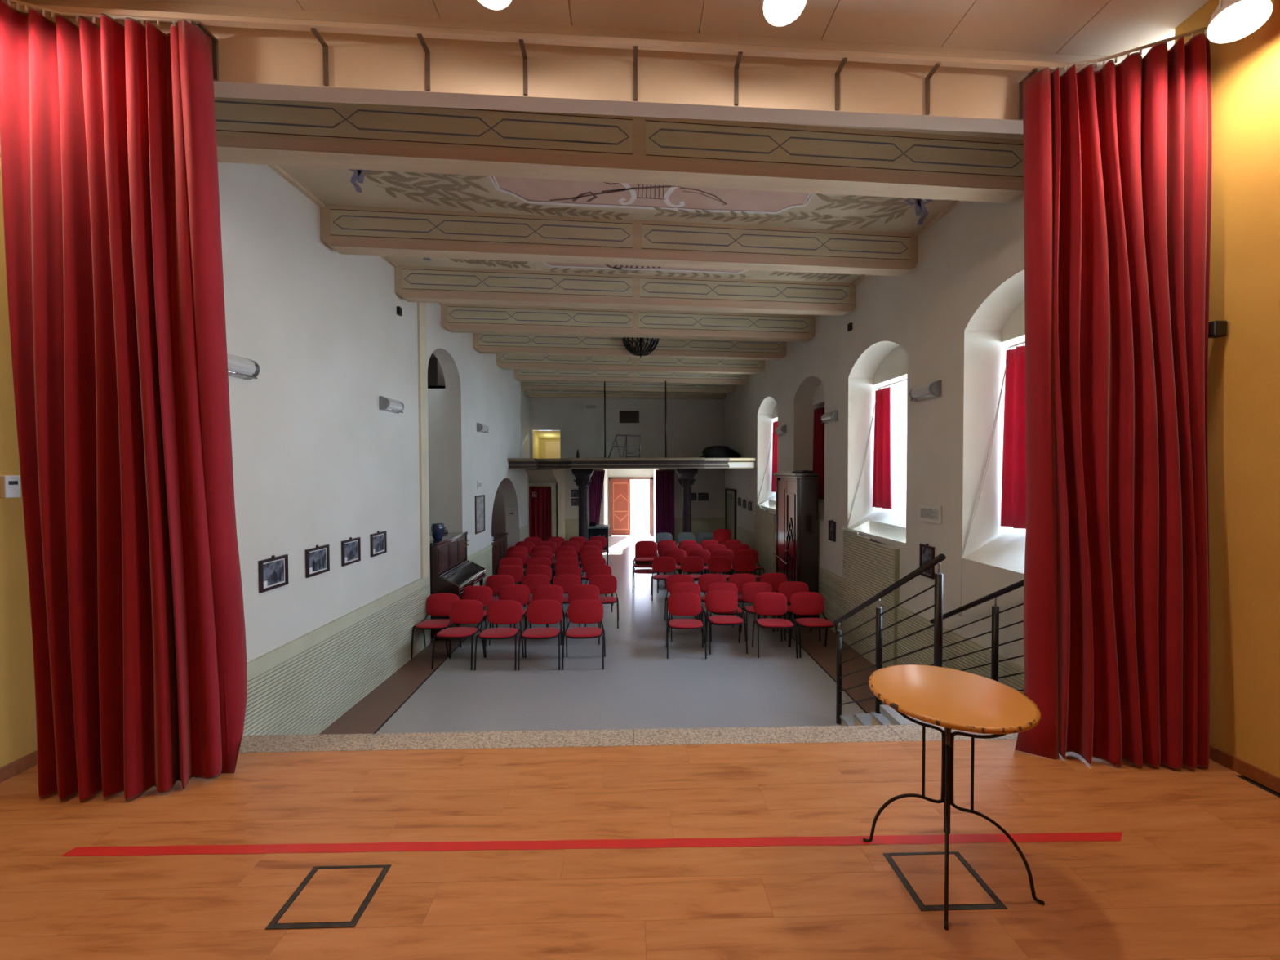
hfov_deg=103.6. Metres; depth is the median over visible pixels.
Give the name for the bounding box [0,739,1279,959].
floor
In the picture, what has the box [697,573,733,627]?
chair
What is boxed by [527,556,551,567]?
chair
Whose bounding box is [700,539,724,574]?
chair
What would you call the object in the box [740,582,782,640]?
chair
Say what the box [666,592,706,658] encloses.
chair
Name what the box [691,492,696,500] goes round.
framed photo
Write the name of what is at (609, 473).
wall
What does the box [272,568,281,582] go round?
print
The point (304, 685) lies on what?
wainscoting
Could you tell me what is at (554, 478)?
wall
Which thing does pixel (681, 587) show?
chair
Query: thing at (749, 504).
framed photo
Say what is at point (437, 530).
vase
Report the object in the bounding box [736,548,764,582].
chair
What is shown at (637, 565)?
chair
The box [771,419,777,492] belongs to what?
window curtain
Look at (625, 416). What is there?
wall panel
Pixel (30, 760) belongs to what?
baseboard
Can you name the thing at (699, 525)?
trim
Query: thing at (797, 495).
tall cabinet
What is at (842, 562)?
pull cord
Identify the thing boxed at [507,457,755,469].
balcony
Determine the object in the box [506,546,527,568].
chair
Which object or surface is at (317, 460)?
wall
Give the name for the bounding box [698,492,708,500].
framed photo
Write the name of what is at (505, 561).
chair
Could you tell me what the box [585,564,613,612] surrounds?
chair
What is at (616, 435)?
stepladder
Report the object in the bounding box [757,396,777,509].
window
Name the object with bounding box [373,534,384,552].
photograph
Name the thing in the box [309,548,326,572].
photograph
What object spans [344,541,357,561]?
photograph
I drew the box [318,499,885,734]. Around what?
floor
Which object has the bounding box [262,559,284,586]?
photograph
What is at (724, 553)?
chair
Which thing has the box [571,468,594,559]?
column
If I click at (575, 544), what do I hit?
chair
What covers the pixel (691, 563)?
chair
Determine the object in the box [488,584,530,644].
chair
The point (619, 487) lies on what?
door
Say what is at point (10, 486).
wall thermostat
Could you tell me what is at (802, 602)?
chair
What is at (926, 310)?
wall
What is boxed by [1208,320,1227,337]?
wall speaker
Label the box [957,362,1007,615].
pull cord
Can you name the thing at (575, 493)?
picture
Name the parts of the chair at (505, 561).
backrest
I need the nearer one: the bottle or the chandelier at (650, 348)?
the chandelier at (650, 348)
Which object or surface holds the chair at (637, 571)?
on the floor at (637, 686)
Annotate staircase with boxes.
[840,704,931,725]
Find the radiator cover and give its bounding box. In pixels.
[754,504,775,576]
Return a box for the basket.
[588,521,596,525]
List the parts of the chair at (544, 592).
backrest, leg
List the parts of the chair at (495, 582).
seat, backrest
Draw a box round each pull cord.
[753,432,773,527]
[840,400,875,566]
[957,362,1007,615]
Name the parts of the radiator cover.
casing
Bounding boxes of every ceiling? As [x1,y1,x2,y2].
[133,0,1209,56]
[214,97,1023,399]
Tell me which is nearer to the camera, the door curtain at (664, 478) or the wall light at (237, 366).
the wall light at (237, 366)
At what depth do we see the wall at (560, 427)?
17.03 m
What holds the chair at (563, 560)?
on the floor at (637, 686)
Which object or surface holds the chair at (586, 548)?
on the floor at (637, 686)
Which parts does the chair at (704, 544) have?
backrest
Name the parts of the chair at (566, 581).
seat, backrest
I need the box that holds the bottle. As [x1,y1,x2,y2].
[576,449,579,457]
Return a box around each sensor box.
[396,306,402,315]
[847,322,852,331]
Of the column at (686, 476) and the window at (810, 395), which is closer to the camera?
the window at (810, 395)
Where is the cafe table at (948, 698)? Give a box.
[862,664,1044,930]
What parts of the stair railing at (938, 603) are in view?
post, post, handrail, post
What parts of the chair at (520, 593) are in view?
backrest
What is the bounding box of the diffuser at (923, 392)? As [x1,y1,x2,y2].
[911,382,935,400]
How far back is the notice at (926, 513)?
5.72 m
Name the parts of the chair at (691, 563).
backrest, seat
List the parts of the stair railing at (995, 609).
handrail, post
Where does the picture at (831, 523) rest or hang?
attached to the framed photo at (832, 525)
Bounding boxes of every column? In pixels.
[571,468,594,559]
[675,468,697,533]
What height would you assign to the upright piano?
1.600 m
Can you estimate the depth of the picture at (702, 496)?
17.11 m
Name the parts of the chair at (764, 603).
leg, leg, backrest, frame, seat, leg, leg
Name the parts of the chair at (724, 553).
backrest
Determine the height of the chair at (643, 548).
0.827 m
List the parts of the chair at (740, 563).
backrest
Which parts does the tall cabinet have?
corner post, door panel, door, chevron moulding, door, cornice, corner post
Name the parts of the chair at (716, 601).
leg, leg, backrest, frame, seat, leg, leg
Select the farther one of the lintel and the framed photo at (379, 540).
the framed photo at (379, 540)
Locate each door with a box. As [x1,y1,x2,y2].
[608,476,653,535]
[724,488,736,539]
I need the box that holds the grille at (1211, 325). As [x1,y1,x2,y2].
[1208,322,1213,334]
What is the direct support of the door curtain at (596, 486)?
hanging from the balcony at (673, 462)
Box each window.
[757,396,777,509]
[793,375,824,521]
[847,341,907,542]
[962,269,1026,573]
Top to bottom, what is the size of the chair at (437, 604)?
0.827 m
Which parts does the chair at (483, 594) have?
backrest, leg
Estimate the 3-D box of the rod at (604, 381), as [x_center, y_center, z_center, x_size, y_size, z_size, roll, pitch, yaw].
[-0.937,-1.603,13.450,0.074,2.080,0.074,0,1,21]
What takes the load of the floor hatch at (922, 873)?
on the floor at (1193, 873)
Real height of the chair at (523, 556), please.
0.827 m
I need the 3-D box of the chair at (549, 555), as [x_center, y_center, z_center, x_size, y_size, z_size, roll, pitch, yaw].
[-2.244,2.058,11.370,0.567,0.827,0.569,0,1,-1]
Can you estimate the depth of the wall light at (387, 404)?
6.51 m
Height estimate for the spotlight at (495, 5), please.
0.373 m
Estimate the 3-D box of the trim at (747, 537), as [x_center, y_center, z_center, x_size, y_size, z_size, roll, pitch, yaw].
[3.020,1.906,13.746,0.012,0.980,6.851,0,1,-2]
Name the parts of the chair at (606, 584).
backrest, seat, leg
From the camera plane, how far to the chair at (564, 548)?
12.41 m
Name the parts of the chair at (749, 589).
leg, leg, seat, backrest, leg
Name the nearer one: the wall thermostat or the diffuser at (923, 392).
the wall thermostat
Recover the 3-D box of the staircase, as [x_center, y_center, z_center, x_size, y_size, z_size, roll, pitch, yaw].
[2.483,2.076,4.214,1.650,1.050,1.884,0,1,-1]
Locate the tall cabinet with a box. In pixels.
[773,472,818,618]
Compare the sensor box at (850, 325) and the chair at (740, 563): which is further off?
the chair at (740, 563)
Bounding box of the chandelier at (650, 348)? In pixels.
[622,337,658,357]
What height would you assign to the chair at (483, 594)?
0.827 m
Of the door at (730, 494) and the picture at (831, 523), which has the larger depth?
the door at (730, 494)
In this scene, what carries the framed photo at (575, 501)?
attached to the wall at (560, 427)
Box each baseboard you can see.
[0,750,37,782]
[1208,745,1279,793]
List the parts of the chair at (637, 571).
backrest, seat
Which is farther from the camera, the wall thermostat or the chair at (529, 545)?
the chair at (529, 545)
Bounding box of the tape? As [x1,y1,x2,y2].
[60,831,1122,856]
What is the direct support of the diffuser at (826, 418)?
attached to the wall light at (832, 416)
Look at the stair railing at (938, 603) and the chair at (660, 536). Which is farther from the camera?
the chair at (660, 536)
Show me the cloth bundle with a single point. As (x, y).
(795, 471)
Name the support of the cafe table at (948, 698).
on the floor at (1193, 873)
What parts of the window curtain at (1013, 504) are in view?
curtain rail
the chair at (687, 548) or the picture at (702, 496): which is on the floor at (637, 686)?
the chair at (687, 548)
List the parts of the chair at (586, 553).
backrest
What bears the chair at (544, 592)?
on the floor at (637, 686)
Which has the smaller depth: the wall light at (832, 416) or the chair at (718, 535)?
the wall light at (832, 416)
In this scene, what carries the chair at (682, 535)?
on the floor at (637, 686)
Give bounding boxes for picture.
[475,494,484,534]
[572,490,578,496]
[691,493,695,499]
[699,493,707,499]
[830,522,833,539]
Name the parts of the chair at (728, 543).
backrest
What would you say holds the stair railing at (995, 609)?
on the staircase
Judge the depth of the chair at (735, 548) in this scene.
12.59 m
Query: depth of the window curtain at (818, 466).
9.93 m
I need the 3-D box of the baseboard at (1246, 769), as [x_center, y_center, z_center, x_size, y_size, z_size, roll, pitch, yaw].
[3.295,1.599,0.044,0.015,0.075,6.060,0,1,-1]
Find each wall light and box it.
[226,353,259,379]
[378,395,404,413]
[476,422,488,433]
[774,424,786,434]
[821,409,838,423]
[908,380,941,401]
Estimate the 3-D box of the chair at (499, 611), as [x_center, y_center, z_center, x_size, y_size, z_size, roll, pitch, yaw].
[-1.953,2.149,7.019,0.567,0.827,0.569,0,1,0]
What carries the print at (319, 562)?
attached to the framed photo at (317, 558)
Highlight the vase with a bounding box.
[431,523,445,539]
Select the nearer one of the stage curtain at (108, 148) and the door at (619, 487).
the stage curtain at (108, 148)
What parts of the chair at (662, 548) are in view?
backrest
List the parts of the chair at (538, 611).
leg, leg, seat, frame, backrest, leg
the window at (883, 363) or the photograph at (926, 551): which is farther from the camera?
the window at (883, 363)
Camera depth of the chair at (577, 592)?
8.20 m
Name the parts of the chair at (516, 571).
backrest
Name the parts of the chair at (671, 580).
leg, leg, backrest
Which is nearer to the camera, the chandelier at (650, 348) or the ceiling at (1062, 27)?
the ceiling at (1062, 27)
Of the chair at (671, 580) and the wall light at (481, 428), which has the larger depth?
the wall light at (481, 428)
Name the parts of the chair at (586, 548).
backrest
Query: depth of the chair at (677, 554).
11.82 m
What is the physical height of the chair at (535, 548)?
0.827 m
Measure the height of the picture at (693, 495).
0.198 m
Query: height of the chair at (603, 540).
0.827 m
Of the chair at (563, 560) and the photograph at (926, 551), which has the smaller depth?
the photograph at (926, 551)
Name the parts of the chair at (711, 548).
backrest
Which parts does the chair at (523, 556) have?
backrest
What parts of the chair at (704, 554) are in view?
backrest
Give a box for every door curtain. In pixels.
[528,486,551,555]
[588,470,604,524]
[655,469,674,541]
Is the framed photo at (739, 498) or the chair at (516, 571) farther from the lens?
the framed photo at (739, 498)
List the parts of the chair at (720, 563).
backrest, seat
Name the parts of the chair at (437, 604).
leg, leg, seat, backrest, leg, leg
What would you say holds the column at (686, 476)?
on the floor at (637, 686)
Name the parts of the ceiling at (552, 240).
painted frame, painted frame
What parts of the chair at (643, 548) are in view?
seat, backrest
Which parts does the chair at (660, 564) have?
seat, backrest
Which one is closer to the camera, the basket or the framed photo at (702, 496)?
the basket
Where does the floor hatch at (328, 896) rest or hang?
on the floor at (1193, 873)
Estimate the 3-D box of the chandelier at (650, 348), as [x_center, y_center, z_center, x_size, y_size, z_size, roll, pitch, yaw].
[0.015,-2.721,10.148,0.742,0.530,0.742,0,1,-1]
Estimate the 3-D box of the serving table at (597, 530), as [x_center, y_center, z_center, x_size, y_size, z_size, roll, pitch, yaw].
[-1.337,1.907,15.966,0.720,0.920,0.600,0,1,-1]
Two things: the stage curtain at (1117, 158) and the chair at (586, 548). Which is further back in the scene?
the chair at (586, 548)
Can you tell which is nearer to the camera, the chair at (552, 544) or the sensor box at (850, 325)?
the sensor box at (850, 325)
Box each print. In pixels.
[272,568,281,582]
[311,556,324,571]
[350,550,353,559]
[377,541,383,551]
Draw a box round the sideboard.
[491,533,508,574]
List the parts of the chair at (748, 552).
backrest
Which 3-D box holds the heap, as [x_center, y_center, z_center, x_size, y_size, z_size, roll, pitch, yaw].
[2.288,-0.798,14.613,1.300,0.396,0.810,0,1,-1]
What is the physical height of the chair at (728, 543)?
0.827 m
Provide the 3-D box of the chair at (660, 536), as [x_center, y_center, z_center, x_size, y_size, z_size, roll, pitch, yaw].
[0.716,1.975,14.711,0.567,0.827,0.569,0,1,-1]
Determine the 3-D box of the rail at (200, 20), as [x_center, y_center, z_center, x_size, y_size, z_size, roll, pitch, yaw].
[-0.114,-2.403,2.944,6.609,0.261,0.135,0,1,-4]
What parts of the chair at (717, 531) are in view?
backrest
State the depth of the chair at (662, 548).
12.54 m
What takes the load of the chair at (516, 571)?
on the floor at (637, 686)
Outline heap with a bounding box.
[699,445,741,457]
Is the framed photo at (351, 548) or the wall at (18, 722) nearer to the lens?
the wall at (18, 722)
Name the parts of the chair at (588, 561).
backrest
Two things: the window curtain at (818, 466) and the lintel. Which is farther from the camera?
the window curtain at (818, 466)
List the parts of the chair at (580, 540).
backrest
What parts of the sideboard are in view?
door, door, door, door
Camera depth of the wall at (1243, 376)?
2.69 m
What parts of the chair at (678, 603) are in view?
leg, leg, backrest, seat, frame, leg, leg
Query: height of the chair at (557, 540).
0.827 m
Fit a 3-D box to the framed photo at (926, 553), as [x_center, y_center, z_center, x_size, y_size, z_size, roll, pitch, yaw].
[3.305,0.924,5.793,0.030,0.380,0.250,0,1,-2]
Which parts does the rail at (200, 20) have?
rail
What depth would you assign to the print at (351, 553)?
5.76 m
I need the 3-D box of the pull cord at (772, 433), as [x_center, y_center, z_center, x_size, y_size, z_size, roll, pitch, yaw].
[3.212,-0.125,13.023,0.549,2.731,0.039,0,1,3]
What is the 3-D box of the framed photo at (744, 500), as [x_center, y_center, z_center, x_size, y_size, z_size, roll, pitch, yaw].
[2.988,0.673,14.373,0.030,0.260,0.300,0,1,-2]
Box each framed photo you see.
[258,554,288,592]
[305,544,329,577]
[341,537,360,566]
[369,530,386,556]
[571,488,578,497]
[571,497,578,506]
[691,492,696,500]
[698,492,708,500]
[737,497,741,506]
[742,498,746,508]
[747,501,751,511]
[828,520,835,542]
[919,543,934,578]
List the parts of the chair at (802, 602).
leg, leg, backrest, frame, seat, leg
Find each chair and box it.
[410,593,462,658]
[431,600,484,670]
[461,585,493,646]
[474,600,524,670]
[477,574,514,629]
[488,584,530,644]
[495,564,524,607]
[497,557,523,595]
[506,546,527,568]
[506,551,528,576]
[514,573,550,627]
[515,541,534,559]
[517,600,563,671]
[524,537,542,546]
[524,564,551,607]
[524,584,564,644]
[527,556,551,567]
[531,546,553,577]
[531,551,554,575]
[537,541,556,568]
[546,536,564,546]
[546,573,581,627]
[551,545,575,569]
[551,551,577,584]
[551,556,578,582]
[555,564,581,577]
[560,540,580,566]
[561,599,605,670]
[563,584,600,644]
[568,536,586,553]
[578,545,599,564]
[580,540,603,566]
[580,551,602,572]
[580,556,607,596]
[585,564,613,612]
[585,574,618,628]
[589,536,608,564]
[632,540,657,581]
[632,553,658,587]
[632,561,658,593]
[650,556,675,600]
[655,532,672,543]
[657,540,679,573]
[657,544,681,582]
[663,548,689,588]
[664,573,699,622]
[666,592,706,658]
[668,582,706,641]
[677,532,693,547]
[679,539,702,574]
[680,555,705,594]
[681,544,706,573]
[688,549,714,574]
[696,532,713,543]
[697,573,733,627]
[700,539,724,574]
[703,590,747,654]
[705,543,731,574]
[706,582,746,641]
[707,555,732,579]
[711,549,738,573]
[713,528,731,544]
[713,533,731,539]
[713,537,730,542]
[723,539,747,574]
[728,543,755,574]
[728,573,764,618]
[732,555,759,582]
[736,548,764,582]
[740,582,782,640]
[751,592,797,658]
[758,572,798,626]
[777,581,821,640]
[789,591,837,657]
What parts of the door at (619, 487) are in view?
raised panel, moulding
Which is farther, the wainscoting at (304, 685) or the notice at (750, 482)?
the notice at (750, 482)
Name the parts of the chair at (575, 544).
backrest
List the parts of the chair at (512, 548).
backrest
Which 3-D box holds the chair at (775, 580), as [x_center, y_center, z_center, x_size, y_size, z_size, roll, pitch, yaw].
[2.427,2.092,8.863,0.567,0.827,0.569,0,1,-1]
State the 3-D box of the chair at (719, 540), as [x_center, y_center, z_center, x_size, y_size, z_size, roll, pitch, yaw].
[2.298,1.989,13.749,0.567,0.827,0.569,0,1,-1]
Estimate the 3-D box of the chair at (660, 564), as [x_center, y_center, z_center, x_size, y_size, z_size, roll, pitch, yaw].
[0.523,2.063,10.595,0.567,0.827,0.569,0,1,-1]
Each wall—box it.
[0,0,37,767]
[217,162,529,662]
[524,468,564,555]
[528,397,724,549]
[603,468,658,538]
[724,40,1174,666]
[1174,0,1279,794]
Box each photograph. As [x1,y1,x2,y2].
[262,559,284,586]
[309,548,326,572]
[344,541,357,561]
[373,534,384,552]
[921,546,931,575]
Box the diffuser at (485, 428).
[480,423,488,432]
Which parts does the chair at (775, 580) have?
backrest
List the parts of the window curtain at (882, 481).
curtain rail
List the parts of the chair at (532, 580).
backrest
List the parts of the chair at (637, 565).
seat, backrest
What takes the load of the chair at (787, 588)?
on the floor at (637, 686)
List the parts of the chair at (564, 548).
backrest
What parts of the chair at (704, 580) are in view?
seat, backrest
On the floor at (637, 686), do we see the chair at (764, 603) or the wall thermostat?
the chair at (764, 603)
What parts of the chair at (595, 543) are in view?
backrest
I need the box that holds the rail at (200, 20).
[6,2,1103,119]
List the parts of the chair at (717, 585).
leg, backrest, seat, leg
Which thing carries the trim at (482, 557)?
attached to the wall at (317, 460)
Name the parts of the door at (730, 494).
sign plate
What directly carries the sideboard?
on the floor at (637, 686)
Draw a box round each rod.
[604,381,605,457]
[665,381,666,457]
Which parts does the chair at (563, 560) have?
backrest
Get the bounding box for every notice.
[476,480,482,488]
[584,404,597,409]
[749,481,751,489]
[918,503,942,524]
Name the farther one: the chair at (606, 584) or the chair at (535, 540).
the chair at (535, 540)
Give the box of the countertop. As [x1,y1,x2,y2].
[491,533,508,544]
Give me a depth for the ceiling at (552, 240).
5.36 m
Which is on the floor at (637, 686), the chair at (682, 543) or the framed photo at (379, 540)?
the chair at (682, 543)
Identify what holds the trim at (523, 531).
attached to the wall at (317, 460)
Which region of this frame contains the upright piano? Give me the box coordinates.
[429,529,486,640]
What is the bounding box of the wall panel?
[619,410,639,422]
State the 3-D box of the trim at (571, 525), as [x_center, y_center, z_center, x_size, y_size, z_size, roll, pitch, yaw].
[-1.879,1.826,17.044,1.310,1.040,0.014,0,1,-1]
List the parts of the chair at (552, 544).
backrest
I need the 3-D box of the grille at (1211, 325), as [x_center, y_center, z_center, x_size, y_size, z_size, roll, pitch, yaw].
[3.142,-0.832,2.780,0.004,0.060,0.040,0,1,-1]
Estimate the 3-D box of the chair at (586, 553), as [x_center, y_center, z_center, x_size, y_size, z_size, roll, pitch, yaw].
[-1.108,2.052,11.398,0.567,0.827,0.569,0,1,-1]
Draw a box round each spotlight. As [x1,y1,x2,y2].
[477,0,511,10]
[762,0,807,26]
[1205,0,1273,44]
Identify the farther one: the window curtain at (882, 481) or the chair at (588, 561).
the chair at (588, 561)
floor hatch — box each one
[265,864,391,929]
[883,851,1007,911]
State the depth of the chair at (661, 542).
13.31 m
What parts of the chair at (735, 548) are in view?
backrest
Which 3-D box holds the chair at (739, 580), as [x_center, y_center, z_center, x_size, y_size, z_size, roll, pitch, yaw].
[1.853,2.095,8.824,0.567,0.827,0.569,0,1,-1]
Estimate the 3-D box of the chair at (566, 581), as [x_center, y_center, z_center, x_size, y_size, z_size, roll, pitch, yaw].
[-1.304,2.108,8.797,0.567,0.827,0.569,0,1,-1]
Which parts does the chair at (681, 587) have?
backrest, leg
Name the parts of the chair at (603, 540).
backrest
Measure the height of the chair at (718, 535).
0.827 m
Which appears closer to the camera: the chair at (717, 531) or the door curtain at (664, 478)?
the chair at (717, 531)
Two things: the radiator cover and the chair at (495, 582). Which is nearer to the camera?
the chair at (495, 582)
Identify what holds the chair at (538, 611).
on the floor at (637, 686)
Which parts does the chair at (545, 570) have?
backrest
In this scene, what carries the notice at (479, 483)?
attached to the wall at (317, 460)
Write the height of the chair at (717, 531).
0.827 m
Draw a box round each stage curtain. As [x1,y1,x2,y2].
[0,0,247,802]
[1014,26,1212,769]
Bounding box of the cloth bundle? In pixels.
[791,470,813,473]
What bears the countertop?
on the sideboard
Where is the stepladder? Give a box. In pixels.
[607,434,640,457]
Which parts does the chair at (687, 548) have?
backrest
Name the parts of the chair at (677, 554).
backrest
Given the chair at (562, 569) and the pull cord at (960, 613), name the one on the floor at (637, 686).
the chair at (562, 569)
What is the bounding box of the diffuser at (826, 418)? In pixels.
[822,411,834,422]
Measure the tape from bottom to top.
0.001 m
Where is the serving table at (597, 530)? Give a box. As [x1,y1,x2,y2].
[587,524,609,553]
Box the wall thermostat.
[0,475,20,497]
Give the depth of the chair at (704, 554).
11.76 m
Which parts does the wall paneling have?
casing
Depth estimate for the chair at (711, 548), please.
12.57 m
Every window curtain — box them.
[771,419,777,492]
[812,404,824,499]
[872,378,906,509]
[1000,341,1026,528]
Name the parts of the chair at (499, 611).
leg, leg, seat, frame, backrest, leg, leg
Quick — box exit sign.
[532,492,536,497]
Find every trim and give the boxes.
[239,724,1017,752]
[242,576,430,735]
[466,544,492,586]
[519,524,528,566]
[564,518,604,541]
[674,517,724,548]
[736,524,755,549]
[819,567,842,638]
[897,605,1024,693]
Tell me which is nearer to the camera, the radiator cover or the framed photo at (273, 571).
the framed photo at (273, 571)
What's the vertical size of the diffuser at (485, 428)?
0.170 m
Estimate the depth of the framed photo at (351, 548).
5.75 m
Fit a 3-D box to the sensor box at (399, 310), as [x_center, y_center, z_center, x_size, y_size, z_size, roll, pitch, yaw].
[-3.298,-2.314,6.905,0.043,0.110,0.090,0,1,-1]
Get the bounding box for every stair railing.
[833,553,946,724]
[929,579,1024,691]
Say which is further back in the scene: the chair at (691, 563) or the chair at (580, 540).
the chair at (580, 540)
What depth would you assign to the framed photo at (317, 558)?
5.16 m
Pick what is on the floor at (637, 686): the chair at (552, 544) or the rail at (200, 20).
the chair at (552, 544)
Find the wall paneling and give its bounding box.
[842,528,899,667]
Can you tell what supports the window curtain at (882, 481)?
hanging from the window at (883, 363)
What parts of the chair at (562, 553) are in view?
backrest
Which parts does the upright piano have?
panel, panel, lid, panel, panel, moulding, panel, leg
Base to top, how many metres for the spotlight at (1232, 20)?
0.488 m
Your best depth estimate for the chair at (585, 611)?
7.22 m
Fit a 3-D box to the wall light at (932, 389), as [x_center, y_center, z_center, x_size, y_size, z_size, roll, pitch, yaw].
[3.248,-1.015,5.750,0.113,0.176,0.440,0,1,-2]
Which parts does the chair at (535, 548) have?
backrest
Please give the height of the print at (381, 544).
0.115 m
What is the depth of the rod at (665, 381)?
13.48 m
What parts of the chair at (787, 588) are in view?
leg, seat, backrest, leg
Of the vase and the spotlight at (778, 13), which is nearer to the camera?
the spotlight at (778, 13)
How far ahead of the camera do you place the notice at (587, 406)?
16.95 m
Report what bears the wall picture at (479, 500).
attached to the wall at (317, 460)
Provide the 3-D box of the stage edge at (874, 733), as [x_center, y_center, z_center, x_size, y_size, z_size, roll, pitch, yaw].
[-0.018,1.615,3.104,6.900,0.060,0.193,0,1,-1]
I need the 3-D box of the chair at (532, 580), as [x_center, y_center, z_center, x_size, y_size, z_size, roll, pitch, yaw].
[-1.870,2.111,8.809,0.567,0.827,0.569,0,1,-1]
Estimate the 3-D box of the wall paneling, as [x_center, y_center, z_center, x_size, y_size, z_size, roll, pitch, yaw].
[3.337,1.653,7.149,0.279,1.764,1.500,0,1,-1]
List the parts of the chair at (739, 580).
seat, backrest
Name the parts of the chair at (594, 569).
backrest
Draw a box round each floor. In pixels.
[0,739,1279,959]
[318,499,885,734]
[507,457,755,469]
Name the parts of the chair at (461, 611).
leg, leg, seat, frame, backrest, leg, leg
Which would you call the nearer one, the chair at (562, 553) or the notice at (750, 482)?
the chair at (562, 553)
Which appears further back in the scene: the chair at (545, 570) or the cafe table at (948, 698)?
the chair at (545, 570)
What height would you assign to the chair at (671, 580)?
0.827 m
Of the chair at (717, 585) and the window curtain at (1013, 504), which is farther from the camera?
the chair at (717, 585)
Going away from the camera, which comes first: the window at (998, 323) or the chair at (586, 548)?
the window at (998, 323)
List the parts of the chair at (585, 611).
leg, leg, seat, frame, backrest, leg, leg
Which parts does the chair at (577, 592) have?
leg, backrest, leg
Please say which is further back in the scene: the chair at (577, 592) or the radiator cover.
the radiator cover
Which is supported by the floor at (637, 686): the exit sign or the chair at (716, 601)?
the chair at (716, 601)
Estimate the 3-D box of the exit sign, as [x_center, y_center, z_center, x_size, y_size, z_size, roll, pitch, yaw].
[-3.185,0.440,15.183,0.120,0.150,0.014,0,1,-1]
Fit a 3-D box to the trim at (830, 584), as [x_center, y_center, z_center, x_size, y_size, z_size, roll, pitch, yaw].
[3.208,2.032,8.425,0.028,0.953,1.000,0,1,-2]
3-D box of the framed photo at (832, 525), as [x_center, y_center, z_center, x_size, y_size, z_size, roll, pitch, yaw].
[3.208,0.839,8.400,0.030,0.350,0.240,0,1,-2]
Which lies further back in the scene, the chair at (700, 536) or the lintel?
the chair at (700, 536)
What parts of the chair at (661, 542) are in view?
backrest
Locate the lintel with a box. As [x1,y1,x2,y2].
[18,0,1143,133]
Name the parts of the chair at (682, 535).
backrest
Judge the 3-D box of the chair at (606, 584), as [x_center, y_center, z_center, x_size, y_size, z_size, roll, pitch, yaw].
[-0.657,2.107,8.764,0.567,0.827,0.569,0,1,-1]
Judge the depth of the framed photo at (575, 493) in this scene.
17.00 m
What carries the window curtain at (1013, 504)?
hanging from the window at (998, 323)
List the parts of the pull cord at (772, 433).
cord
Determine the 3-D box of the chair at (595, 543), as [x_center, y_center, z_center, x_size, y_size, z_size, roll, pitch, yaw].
[-1.239,2.018,13.064,0.567,0.827,0.569,0,1,-1]
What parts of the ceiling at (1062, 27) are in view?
ceiling panel, ceiling panel, ceiling panel, ceiling panel, ceiling panel, ceiling panel, ceiling panel, ceiling panel, ceiling panel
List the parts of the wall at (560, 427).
door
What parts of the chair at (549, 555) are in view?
backrest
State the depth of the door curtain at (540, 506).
15.31 m
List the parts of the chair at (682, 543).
backrest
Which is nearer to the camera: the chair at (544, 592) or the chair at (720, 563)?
the chair at (544, 592)
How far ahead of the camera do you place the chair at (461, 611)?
7.24 m

